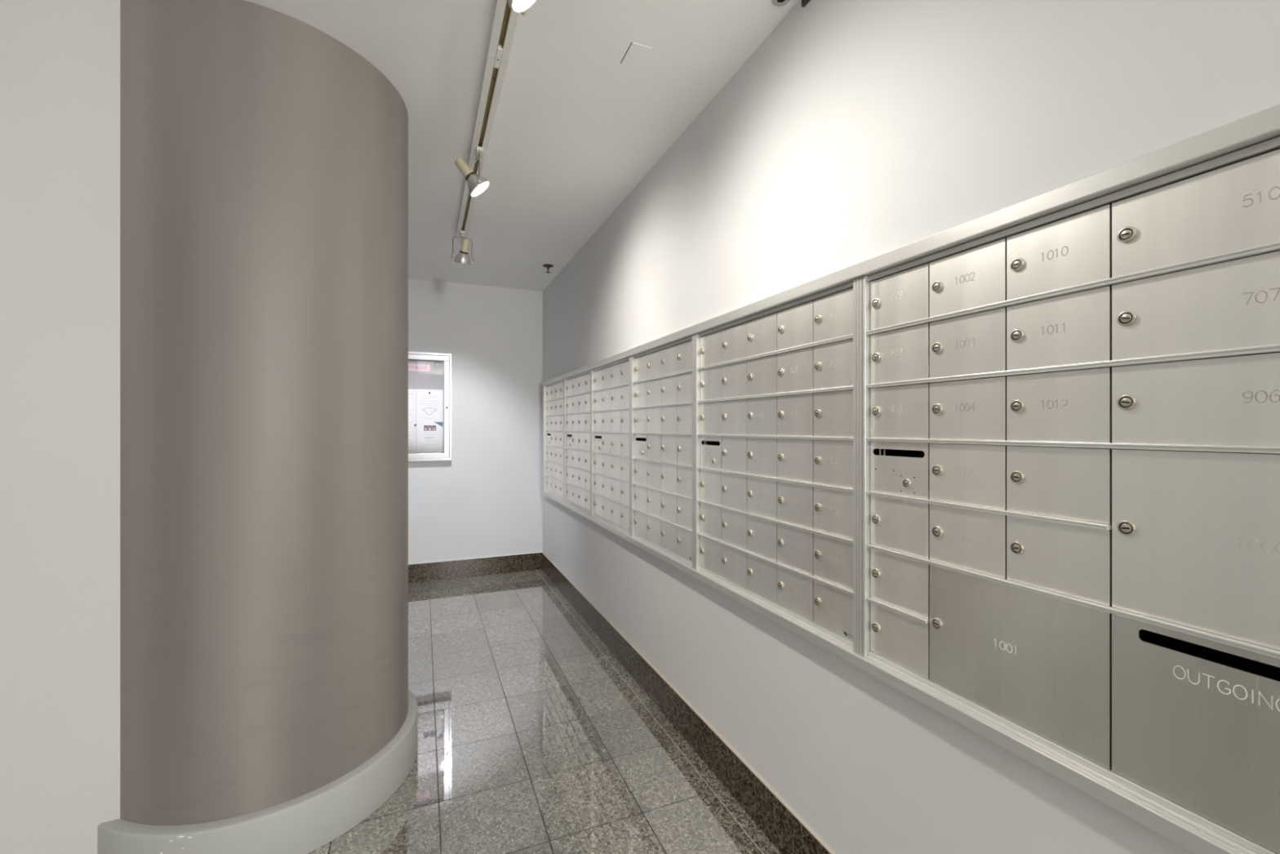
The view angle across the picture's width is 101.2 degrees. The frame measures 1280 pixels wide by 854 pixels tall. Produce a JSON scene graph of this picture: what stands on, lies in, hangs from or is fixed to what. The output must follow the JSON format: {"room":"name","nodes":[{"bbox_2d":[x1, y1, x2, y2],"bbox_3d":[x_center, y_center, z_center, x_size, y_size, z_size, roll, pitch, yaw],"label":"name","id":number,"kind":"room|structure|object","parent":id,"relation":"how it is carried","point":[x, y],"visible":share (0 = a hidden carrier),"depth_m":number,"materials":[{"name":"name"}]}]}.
{"room":"apartment mail room","nodes":[
{"label":"apartment mail room","id":0,"kind":"room"},
{"bbox_2d":[0,0,119,853],"bbox_3d":[-3.534,0.023,2.130,3.500,2.494,2.758,0,0,-23],"label":"wall","id":1,"kind":"structure","parent":0,"point":[60,60],"depth_m":1.44,"materials":[{"name":"paint"}]},
{"bbox_2d":[408,278,542,564],"bbox_3d":[-1.897,0.023,4.383,2.150,2.494,0.150,0,0,-23],"label":"wall","id":2,"kind":"structure","parent":0,"point":[486,500],"depth_m":4.53,"materials":[{"name":"paint"}]},
{"bbox_2d":[408,351,451,461],"bbox_3d":[-2.019,-0.173,4.219,0.958,0.890,0.057,0,0,-23],"label":"notice board","id":3,"kind":"object","parent":2,"relation":"attached to","point":[439,376],"visible":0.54,"depth_m":4.36,"materials":[{"name":"white metal"}]},
{"bbox_2d":[408,389,416,453],"bbox_3d":[-1.928,-0.051,4.274,0.199,0.530,0.001,0,0,-23],"label":"paper","id":4,"kind":"object","parent":3,"relation":"attached to","point":[411,393],"visible":0.29,"depth_m":4.30,"materials":[{"name":"paper"}]},
{"bbox_2d":[408,363,430,371],"bbox_3d":[-1.875,-0.495,4.296,0.294,0.060,0.001,0,0,-23],"label":"card","id":5,"kind":"object","parent":3,"relation":"attached to","point":[411,366],"visible":0.69,"depth_m":4.32,"materials":[{"name":"white paper"}]},
{"bbox_2d":[416,388,443,453],"bbox_3d":[-1.740,-0.051,4.352,0.204,0.535,0.003,0,0,-23],"label":"paper","id":6,"kind":"object","parent":3,"relation":"attached to","point":[429,406],"visible":1,"depth_m":4.35,"materials":[{"name":"paper"}]},
{"bbox_2d":[419,395,439,448],"bbox_3d":[-1.741,-0.035,4.352,0.150,0.451,0.001,0,0,-23],"label":"print","id":7,"kind":"object","parent":6,"relation":"attached to","point":[422,396],"depth_m":4.35},
{"bbox_2d":[408,551,542,583],"bbox_3d":[-1.769,1.192,4.348,1.919,0.156,0.012,0,0,-23],"label":"baseboard","id":8,"kind":"structure","parent":2,"relation":"attached to","point":[485,566],"depth_m":4.49,"materials":[{"name":"stone"}]},
{"bbox_2d":[244,0,799,291],"bbox_3d":[-1.464,-1.264,-0.255,5.500,0.080,9.050,0,0,-23],"label":"ceiling","id":9,"kind":"structure","parent":0,"point":[576,128],"depth_m":1.95,"materials":[{"name":"paint"}]},
{"bbox_2d":[456,0,519,236],"bbox_3d":[-0.035,-1.213,0.682,0.067,0.022,5.687,0,0,-23],"label":"track","id":10,"kind":"object","parent":9,"relation":"attached to","point":[504,22],"visible":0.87,"depth_m":1.88,"materials":[{"name":"white metal"}]},
{"bbox_2d":[451,230,473,265],"bbox_3d":[-1.085,-1.099,3.231,0.120,0.210,0.120,0,0,12],"label":"track spotlight","id":11,"kind":"object","parent":10,"relation":"hanging from","point":[462,257],"visible":1,"depth_m":3.20,"materials":[{"name":"white metal"}]},
{"bbox_2d":[459,237,469,253],"bbox_3d":[-1.068,-1.105,3.200,0.050,0.096,0.081,0,0,-30],"label":"socket","id":12,"kind":"object","parent":11,"relation":"attached to","point":[465,242],"depth_m":3.19,"materials":[{"name":"beige plastic"}]},
{"bbox_2d":[454,146,489,196],"bbox_3d":[-0.718,-1.103,2.284,0.137,0.202,0.124,0,0,12],"label":"track spotlight","id":13,"kind":"object","parent":10,"relation":"hanging from","point":[477,184],"visible":1,"depth_m":2.25,"materials":[{"name":"white metal"}]},
{"bbox_2d":[454,157,475,180],"bbox_3d":[-0.750,-1.111,2.260,0.087,0.094,0.050,0,0,-23],"label":"socket","id":14,"kind":"object","parent":13,"relation":"attached to","point":[460,163],"depth_m":2.24,"materials":[{"name":"beige plastic"}]},
{"bbox_2d":[508,0,537,15],"bbox_3d":[-0.295,-1.103,1.258,0.140,0.203,0.124,0,0,11],"label":"track spotlight","id":15,"kind":"object","parent":10,"relation":"hanging from","point":[522,6],"visible":1,"depth_m":1.27,"materials":[{"name":"white metal"}]},
{"bbox_2d":[542,263,553,273],"bbox_3d":[-0.694,-1.198,3.973,0.083,0.052,0.083,0,0,-23],"label":"sprinkler","id":16,"kind":"object","parent":9,"relation":"attached to","point":[548,266],"visible":1,"depth_m":3.96,"materials":[{"name":"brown metal"}]},
{"bbox_2d":[620,42,651,68],"bbox_3d":[-0.014,-1.223,1.730,0.070,0.002,0.105,0,0,-23],"label":"ceiling plate","id":17,"kind":"object","parent":9,"relation":"attached to","point":[636,55],"visible":1,"depth_m":1.73,"materials":[{"name":"paint"}]},
{"bbox_2d":[771,0,790,6],"bbox_3d":[0.403,-1.223,1.499,0.054,0.003,0.054,0,0,-23],"label":"sprinkler","id":18,"kind":"object","parent":9,"relation":"attached to","point":[775,2],"visible":1,"depth_m":1.51,"materials":[{"name":"metal"}]},
{"bbox_2d":[308,569,781,853],"bbox_3d":[-1.464,1.310,-0.255,5.500,0.080,9.050,0,0,-23],"label":"floor","id":19,"kind":"structure","parent":0,"point":[534,737],"depth_m":2.06,"materials":[{"name":"stone"}]},
{"bbox_2d":[97,0,417,853],"bbox_3d":[-1.322,0.023,1.905,0.952,2.494,0.952,0,0,-23],"label":"round column","id":20,"kind":"structure","parent":19,"relation":"on","point":[268,705],"depth_m":1.52,"materials":[{"name":"paint"}]},
{"bbox_2d":[542,0,1279,853],"bbox_3d":[0.938,0.023,0.740,0.300,2.494,9.050,0,0,-23],"label":"wall","id":21,"kind":"structure","parent":0,"point":[856,131],"depth_m":1.28,"materials":[{"name":"paint"}]},
{"bbox_2d":[542,385,544,491],"bbox_3d":[-0.819,0.093,4.551,0.036,0.914,0.030,0,0,-23],"label":"trim","id":22,"kind":"structure","parent":21,"relation":"attached to","point":[543,385],"depth_m":4.54,"materials":[{"name":"metal"}]},
{"bbox_2d":[544,378,564,502],"bbox_3d":[-0.581,0.096,4.267,0.240,0.918,0.673,0,0,-23],"label":"mailbox","id":23,"kind":"object","parent":21,"relation":"attached to","point":[554,393],"visible":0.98,"depth_m":4.23,"materials":[{"name":"metal"}]},
{"bbox_2d":[564,369,591,515],"bbox_3d":[-0.322,0.096,3.642,0.240,0.918,0.673,0,0,-23],"label":"mailbox","id":24,"kind":"object","parent":21,"relation":"attached to","point":[578,388],"visible":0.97,"depth_m":3.59,"materials":[{"name":"metal"}]},
{"bbox_2d":[591,355,631,536],"bbox_3d":[-0.063,0.096,3.018,0.240,0.918,0.673,0,0,-23],"label":"mailbox","id":25,"kind":"object","parent":21,"relation":"attached to","point":[611,383],"visible":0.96,"depth_m":2.98,"materials":[{"name":"metal"}]},
{"bbox_2d":[631,333,695,569],"bbox_3d":[0.196,0.096,2.393,0.240,0.918,0.673,0,0,-23],"label":"mailbox","id":26,"kind":"object","parent":21,"relation":"attached to","point":[663,378],"visible":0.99,"depth_m":2.32,"materials":[{"name":"metal"}]},
{"bbox_2d":[541,551,835,853],"bbox_3d":[0.823,1.192,0.612,0.012,0.156,8.900,0,0,-23],"label":"baseboard","id":27,"kind":"structure","parent":21,"relation":"attached to","point":[788,833],"depth_m":1.97,"materials":[{"name":"stone"}]},
{"bbox_2d":[695,276,862,656],"bbox_3d":[0.485,0.096,1.696,0.240,0.918,0.832,0,0,-23],"label":"mailbox","id":28,"kind":"object","parent":21,"relation":"attached to","point":[779,390],"visible":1,"depth_m":1.55,"materials":[{"name":"metal"}]},
{"bbox_2d":[801,0,810,7],"bbox_3d":[0.524,-1.207,1.332,0.012,0.032,0.339,0,0,-23],"label":"air vent","id":29,"kind":"object","parent":21,"relation":"in","point":[804,2],"visible":1,"depth_m":1.48,"materials":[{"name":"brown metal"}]},
{"bbox_2d":[542,491,1241,853],"bbox_3d":[0.024,0.564,2.516,0.036,0.027,4.434,0,0,-23],"label":"trim","id":30,"kind":"structure","parent":21,"relation":"attached to","point":[1178,832],"depth_m":0.97,"materials":[{"name":"metal"}]},
{"bbox_2d":[542,103,1279,385],"bbox_3d":[0.024,-0.380,2.517,0.037,0.033,4.434,0,0,-23],"label":"trim","id":31,"kind":"structure","parent":21,"relation":"attached to","point":[1262,126],"depth_m":0.90,"materials":[{"name":"metal"}]},
{"bbox_2d":[862,136,1279,853],"bbox_3d":[0.804,0.096,0.925,0.240,0.918,0.832,0,0,-23],"label":"mailbox","id":32,"kind":"object","parent":21,"relation":"attached to","point":[1071,416],"visible":1,"depth_m":0.83,"materials":[{"name":"metal"}]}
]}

